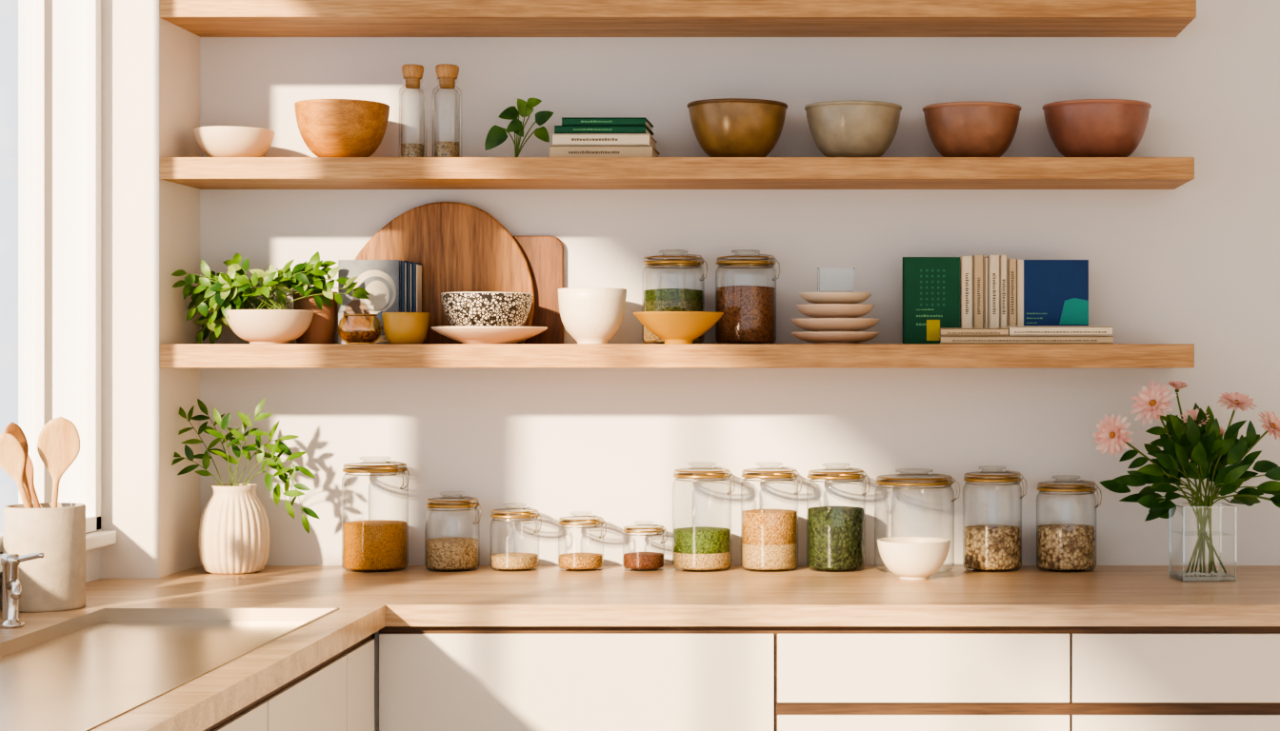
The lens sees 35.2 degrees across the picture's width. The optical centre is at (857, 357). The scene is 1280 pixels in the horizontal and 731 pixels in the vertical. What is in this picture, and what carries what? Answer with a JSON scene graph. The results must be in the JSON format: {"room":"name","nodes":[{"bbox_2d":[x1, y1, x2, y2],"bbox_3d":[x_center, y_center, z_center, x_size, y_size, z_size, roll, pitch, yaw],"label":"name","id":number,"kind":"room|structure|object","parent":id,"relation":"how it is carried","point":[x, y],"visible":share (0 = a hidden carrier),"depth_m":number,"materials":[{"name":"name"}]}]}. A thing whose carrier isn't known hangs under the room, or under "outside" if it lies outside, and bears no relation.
{"room":"kitchen","nodes":[
{"label":"kitchen","id":0,"kind":"room"},
{"bbox_2d":[0,0,100,608],"bbox_3d":[-1.640,-0.009,1.400,0.140,2.750,6.000,0,0,0],"label":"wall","id":1,"kind":"structure","parent":0,"point":[65,12],"depth_m":4.13,"materials":[{"name":"paint"}]},
{"bbox_2d":[0,0,100,552],"bbox_3d":[-1.582,-0.413,3.555,0.036,1.542,1.150,0,0,0],"label":"window","id":2,"kind":"structure","parent":1,"relation":"in","point":[90,10],"depth_m":4.10,"materials":[{"name":"white paint"}]},
{"bbox_2d":[0,530,116,573],"bbox_3d":[-1.552,0.374,2.419,0.034,0.028,3.438,0,0,0],"label":"window sill","id":3,"kind":"structure","parent":1,"relation":"attached to","point":[103,538],"depth_m":4.05,"materials":[{"name":"white paint"}]},
{"bbox_2d":[100,0,199,579],"bbox_3d":[-1.509,-0.462,4.270,0.122,1.844,0.260,0,0,0],"label":"wall pier","id":4,"kind":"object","parent":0,"point":[150,64],"visible":1,"depth_m":4.14,"materials":[{"name":"paint"}]},
{"bbox_2d":[18,0,1279,565],"bbox_3d":[0.600,-0.009,4.475,4.900,2.750,0.150,0,0,0],"label":"wall","id":5,"kind":"structure","parent":0,"point":[1196,263],"depth_m":4.40,"materials":[{"name":"paint"}]},
{"bbox_2d":[159,157,1194,189],"bbox_3d":[-0.374,-0.392,4.270,2.148,0.045,0.260,0,0,0],"label":"floating shelf","id":6,"kind":"object","parent":5,"relation":"attached to","point":[197,172],"visible":1,"depth_m":4.14,"materials":[{"name":"brown wood"}]},
{"bbox_2d":[193,125,275,157],"bbox_3d":[-1.333,-0.450,4.270,0.167,0.070,0.167,0,0,0],"label":"shallow bowl","id":7,"kind":"object","parent":6,"relation":"on","point":[217,141],"visible":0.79,"depth_m":4.21,"materials":[{"name":"beige ceramic"}]},
{"bbox_2d":[294,99,389,157],"bbox_3d":[-1.102,-0.478,4.270,0.198,0.126,0.198,0,0,0],"label":"wooden bowl","id":8,"kind":"object","parent":6,"relation":"on","point":[329,128],"visible":0.85,"depth_m":4.20,"materials":[{"name":"brown wood"}]},
{"bbox_2d":[400,64,424,157],"bbox_3d":[-0.951,-0.519,4.270,0.059,0.209,0.059,0,0,0],"label":"glass bottle","id":9,"kind":"object","parent":6,"relation":"on","point":[412,74],"visible":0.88,"depth_m":4.25,"materials":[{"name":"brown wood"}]},
{"bbox_2d":[435,63,459,157],"bbox_3d":[-0.877,-0.519,4.270,0.063,0.209,0.063,0,0,0],"label":"glass bottle","id":10,"kind":"object","parent":6,"relation":"on","point":[447,74],"visible":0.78,"depth_m":4.25,"materials":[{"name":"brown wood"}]},
{"bbox_2d":[484,98,553,157],"bbox_3d":[-0.723,-0.484,4.266,0.150,0.144,0.043,0,0,0],"label":"pothos cutting","id":11,"kind":"object","parent":6,"relation":"on","point":[496,135],"visible":0.91,"depth_m":4.28,"materials":[{"name":"green plant"}]},
{"bbox_2d":[549,117,659,157],"bbox_3d":[-0.537,-0.459,4.260,0.216,0.087,0.160,0,0,0],"label":"book stack","id":12,"kind":"object","parent":6,"relation":"on","point":[576,136],"visible":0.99,"depth_m":4.18,"materials":[{"name":"paper"}]},
{"bbox_2d":[687,98,787,157],"bbox_3d":[-0.256,-0.477,4.270,0.216,0.125,0.216,0,0,0],"label":"bowl","id":13,"kind":"object","parent":6,"relation":"on","point":[726,127],"visible":0.8,"depth_m":4.20,"materials":[{"name":"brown ceramic"}]},
{"bbox_2d":[804,100,901,157],"bbox_3d":[-0.008,-0.475,4.270,0.209,0.121,0.209,0,0,0],"label":"bowl","id":14,"kind":"object","parent":6,"relation":"on","point":[838,129],"visible":0.83,"depth_m":4.20,"materials":[{"name":"beige ceramic"}]},
{"bbox_2d":[922,101,1020,157],"bbox_3d":[0.246,-0.474,4.270,0.212,0.119,0.212,0,0,0],"label":"terracotta bowl","id":15,"kind":"object","parent":6,"relation":"on","point":[954,129],"visible":0.84,"depth_m":4.20,"materials":[{"name":"ceramic"}]},
{"bbox_2d":[1041,99,1151,157],"bbox_3d":[0.513,-0.476,4.270,0.232,0.123,0.232,0,0,0],"label":"clay bowl","id":16,"kind":"object","parent":6,"relation":"on","point":[1082,128],"visible":0.81,"depth_m":4.19,"materials":[{"name":"ceramic"}]},
{"bbox_2d":[159,344,1194,367],"bbox_3d":[-0.374,-0.002,4.270,2.148,0.049,0.260,0,0,0],"label":"floating shelf","id":17,"kind":"object","parent":5,"relation":"attached to","point":[170,355],"visible":0.99,"depth_m":4.14,"materials":[{"name":"brown wood"}]},
{"bbox_2d":[171,251,369,344],"bbox_3d":[-1.249,-0.125,4.250,0.425,0.207,0.192,0,0,0],"label":"plant","id":18,"kind":"object","parent":17,"relation":"on","point":[229,293],"visible":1,"depth_m":4.22,"materials":[{"name":"green plant"}]},
{"bbox_2d":[292,291,338,344],"bbox_3d":[-1.181,-0.085,4.348,0.096,0.116,0.096,0,0,0],"label":"terracotta pot","id":19,"kind":"object","parent":17,"relation":"on","point":[321,330],"visible":0.53,"depth_m":4.31,"materials":[{"name":"brown ceramic"}]},
{"bbox_2d":[337,314,381,344],"bbox_3d":[-1.054,-0.059,4.230,0.093,0.064,0.093,0,0,0],"label":"glass jar","id":20,"kind":"object","parent":17,"relation":"on","point":[350,336],"visible":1,"depth_m":4.20,"materials":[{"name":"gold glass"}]},
{"bbox_2d":[338,260,400,344],"bbox_3d":[-1.059,-0.119,4.329,0.134,0.184,0.011,0,0,0],"label":"magazine","id":21,"kind":"object","parent":17,"relation":"on","point":[380,278],"visible":0.76,"depth_m":4.33,"materials":[{"name":"paper"}]},
{"bbox_2d":[381,312,430,344],"bbox_3d":[-0.958,-0.060,4.240,0.099,0.068,0.099,0,0,0],"label":"cup","id":22,"kind":"object","parent":17,"relation":"on","point":[399,328],"visible":1,"depth_m":4.20,"materials":[{"name":"ceramic"}]},
{"bbox_2d":[400,260,422,344],"bbox_3d":[-0.967,-0.117,4.330,0.035,0.181,0.060,0,0,0],"label":"booklets","id":23,"kind":"object","parent":17,"relation":"on","point":[410,272],"visible":0.56,"depth_m":4.30,"materials":[{"name":"paper"}]},
{"bbox_2d":[354,201,535,344],"bbox_3d":[-0.910,-0.183,4.370,0.408,0.313,0.016,0,0,0],"label":"round cutting board","id":24,"kind":"object","parent":17,"relation":"on","point":[460,248],"visible":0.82,"depth_m":4.36,"materials":[{"name":"brown wood"}]},
{"bbox_2d":[431,326,547,344],"bbox_3d":[-0.783,-0.045,4.250,0.246,0.037,0.246,0,0,0],"label":"dinner plate","id":25,"kind":"object","parent":17,"relation":"on","point":[467,335],"visible":0.99,"depth_m":4.17,"materials":[{"name":"ceramic"}]},
{"bbox_2d":[440,292,533,326],"bbox_3d":[-0.788,-0.089,4.250,0.193,0.093,0.193,0,0,0],"label":"patterned bowl","id":26,"kind":"object","parent":25,"relation":"on","point":[460,309],"visible":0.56,"depth_m":4.17,"materials":[{"name":"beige ceramic"}]},
{"bbox_2d":[512,236,563,344],"bbox_3d":[-0.713,-0.146,4.388,0.134,0.239,0.014,0,0,0],"label":"rectangular cutting board","id":27,"kind":"object","parent":17,"relation":"on","point":[544,255],"visible":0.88,"depth_m":4.38,"materials":[{"name":"brown wood"}]},
{"bbox_2d":[558,287,626,344],"bbox_3d":[-0.568,-0.086,4.280,0.147,0.120,0.147,0,0,0],"label":"cup","id":28,"kind":"object","parent":17,"relation":"on","point":[590,315],"visible":1,"depth_m":4.22,"materials":[{"name":"beige ceramic"}]},
{"bbox_2d":[641,254,707,344],"bbox_3d":[-0.394,-0.129,4.331,0.144,0.205,0.134,0,0,0],"label":"glass storage jar","id":29,"kind":"object","parent":17,"relation":"on","point":[659,299],"visible":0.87,"depth_m":4.28,"materials":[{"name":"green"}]},
{"bbox_2d":[633,311,723,344],"bbox_3d":[-0.373,-0.060,4.171,0.189,0.067,0.189,0,0,0],"label":"dish","id":30,"kind":"object","parent":17,"relation":"on","point":[675,328],"visible":1,"depth_m":4.11,"materials":[{"name":"ceramic"}]},
{"bbox_2d":[716,254,779,344],"bbox_3d":[-0.241,-0.129,4.325,0.132,0.204,0.132,0,0,-16],"label":"glass storage jar","id":31,"kind":"object","parent":17,"relation":"on","point":[749,316],"visible":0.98,"depth_m":4.27,"materials":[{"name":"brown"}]},
{"bbox_2d":[790,291,879,344],"bbox_3d":[-0.047,-0.082,4.270,0.190,0.110,0.190,0,0,0],"label":"stacked dishes","id":32,"kind":"object","parent":17,"relation":"on","point":[835,320],"visible":1,"depth_m":4.21,"materials":[{"name":"ceramic"}]},
{"bbox_2d":[817,267,855,292],"bbox_3d":[-0.045,-0.163,4.270,0.080,0.054,0.080,0,0,0],"label":"glass","id":33,"kind":"object","parent":32,"relation":"on","point":[817,268],"visible":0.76,"depth_m":4.28,"materials":[{"name":"clear glass"}]},
{"bbox_2d":[902,255,1113,344],"bbox_3d":[0.316,-0.123,4.272,0.437,0.192,0.215,0,0,0],"label":"books","id":34,"kind":"object","parent":17,"relation":"on","point":[975,299],"visible":1,"depth_m":4.28,"materials":[{"name":"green paper"}]},
{"bbox_2d":[159,0,1196,37],"bbox_3d":[-0.372,-0.731,4.270,2.152,0.050,0.260,0,0,0],"label":"floating shelf","id":35,"kind":"object","parent":5,"relation":"attached to","point":[203,18],"visible":1,"depth_m":4.14,"materials":[{"name":"brown wood"}]},
{"bbox_3d":[0.600,1.416,1.475,4.900,0.100,6.150,0,0,0],"label":"floor","id":36,"kind":"structure","parent":0,"visible":0},
{"bbox_2d":[203,633,374,730],"bbox_3d":[-1.231,0.933,3.099,0.673,0.866,2.597,0,0,0],"label":"base cabinet","id":37,"kind":"object","parent":36,"relation":"on","point":[337,694],"visible":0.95,"depth_m":3.35,"materials":[{"name":"paint"}]},
{"bbox_2d":[0,565,1279,730],"bbox_3d":[0.665,0.480,3.100,4.470,0.040,2.600,0,0,0],"label":"countertop","id":38,"kind":"structure","parent":37,"relation":"on","point":[368,603],"depth_m":3.79,"materials":[{"name":"brown wood"}]},
{"bbox_2d":[0,552,44,628],"bbox_3d":[-1.425,0.397,3.366,0.079,0.127,0.112,0,0,0],"label":"tap","id":39,"kind":"object","parent":38,"relation":"on","point":[10,562],"visible":1,"depth_m":3.39,"materials":[{"name":"silver metal"}]},
{"bbox_2d":[0,417,85,613],"bbox_3d":[-1.492,0.285,3.655,0.147,0.350,0.140,0,0,0],"label":"utensil crock","id":40,"kind":"object","parent":38,"relation":"on","point":[55,582],"visible":0.99,"depth_m":3.61,"materials":[{"name":"ceramic"}]},
{"bbox_2d":[0,608,339,730],"bbox_3d":[-1.160,0.472,2.945,0.430,0.028,1.390,0,0,0],"label":"sink","id":41,"kind":"object","parent":38,"relation":"in","point":[84,672],"visible":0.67,"depth_m":3.20,"materials":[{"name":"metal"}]},
{"bbox_2d":[171,398,319,575],"bbox_3d":[-1.313,0.273,4.260,0.331,0.373,0.146,0,0,0],"label":"vase","id":42,"kind":"object","parent":38,"relation":"on","point":[233,535],"visible":1,"depth_m":4.22,"materials":[{"name":"white ceramic"}]},
{"bbox_2d":[341,460,409,572],"bbox_3d":[-1.037,0.338,4.315,0.150,0.244,0.140,0,0,0],"label":"glass storage jar","id":43,"kind":"object","parent":38,"relation":"on","point":[370,545],"visible":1,"depth_m":4.26,"materials":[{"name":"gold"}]},
{"bbox_2d":[424,496,480,571],"bbox_3d":[-0.875,0.376,4.315,0.115,0.168,0.115,0,0,-18],"label":"glass storage jar","id":44,"kind":"object","parent":38,"relation":"on","point":[450,553],"visible":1,"depth_m":4.27,"materials":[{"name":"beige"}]},
{"bbox_2d":[490,507,541,571],"bbox_3d":[-0.740,0.389,4.315,0.105,0.143,0.105,0,0,-18],"label":"glass storage jar","id":45,"kind":"object","parent":38,"relation":"on","point":[512,560],"visible":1,"depth_m":4.28,"materials":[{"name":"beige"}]},
{"bbox_2d":[558,515,606,571],"bbox_3d":[-0.597,0.398,4.315,0.099,0.124,0.099,0,0,-19],"label":"glass storage jar","id":46,"kind":"object","parent":38,"relation":"on","point":[580,560],"visible":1,"depth_m":4.28,"materials":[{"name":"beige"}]},
{"bbox_2d":[622,524,667,571],"bbox_3d":[-0.461,0.408,4.315,0.091,0.104,0.091,0,0,-20],"label":"glass storage jar","id":47,"kind":"object","parent":38,"relation":"on","point":[634,560],"visible":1,"depth_m":4.28,"materials":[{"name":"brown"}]},
{"bbox_2d":[673,466,735,572],"bbox_3d":[-0.336,0.344,4.315,0.128,0.231,0.128,0,0,-16],"label":"glass storage jar","id":48,"kind":"object","parent":38,"relation":"on","point":[697,548],"visible":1,"depth_m":4.27,"materials":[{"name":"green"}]},
{"bbox_2d":[741,466,801,572],"bbox_3d":[-0.190,0.344,4.315,0.123,0.231,0.123,0,0,-16],"label":"glass storage jar","id":49,"kind":"object","parent":38,"relation":"on","point":[769,535],"visible":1,"depth_m":4.27,"materials":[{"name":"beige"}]},
{"bbox_2d":[807,467,870,572],"bbox_3d":[-0.045,0.345,4.315,0.128,0.229,0.128,0,0,-16],"label":"glass storage jar","id":50,"kind":"object","parent":38,"relation":"on","point":[835,533],"visible":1,"depth_m":4.26,"materials":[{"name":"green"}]},
{"bbox_2d":[877,537,950,579],"bbox_3d":[0.118,0.420,4.140,0.152,0.081,0.152,0,0,0],"label":"bowl","id":51,"kind":"object","parent":38,"relation":"on","point":[908,558],"visible":1,"depth_m":4.09,"materials":[{"name":"beige ceramic"}]},
{"bbox_2d":[875,474,959,573],"bbox_3d":[0.129,0.351,4.305,0.184,0.218,0.173,0,0,0],"label":"glass storage jar","id":52,"kind":"object","parent":38,"relation":"on","point":[887,481],"visible":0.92,"depth_m":4.26,"materials":[{"name":"clear glass"}]},
{"bbox_2d":[963,470,1026,572],"bbox_3d":[0.292,0.348,4.315,0.128,0.223,0.128,0,0,-16],"label":"glass storage jar","id":53,"kind":"object","parent":38,"relation":"on","point":[986,547],"visible":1,"depth_m":4.27,"materials":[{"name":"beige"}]},
{"bbox_2d":[1036,480,1101,572],"bbox_3d":[0.452,0.359,4.315,0.130,0.202,0.130,0,0,-16],"label":"glass storage jar","id":54,"kind":"object","parent":38,"relation":"on","point":[1060,547],"visible":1,"depth_m":4.27,"materials":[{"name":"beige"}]},
{"bbox_2d":[1092,380,1279,573],"bbox_3d":[0.697,0.254,4.127,0.418,0.412,0.223,0,0,0],"label":"flower bouquet","id":55,"kind":"object","parent":38,"relation":"on","point":[1199,439],"visible":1,"depth_m":4.11,"materials":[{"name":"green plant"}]},
{"bbox_2d":[374,626,1279,730],"bbox_3d":[0.996,0.933,4.059,3.801,0.866,0.677,0,0,0],"label":"base cabinet","id":56,"kind":"object","parent":36,"relation":"on","point":[427,678],"visible":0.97,"depth_m":3.72,"materials":[{"name":"paint"}]}
]}

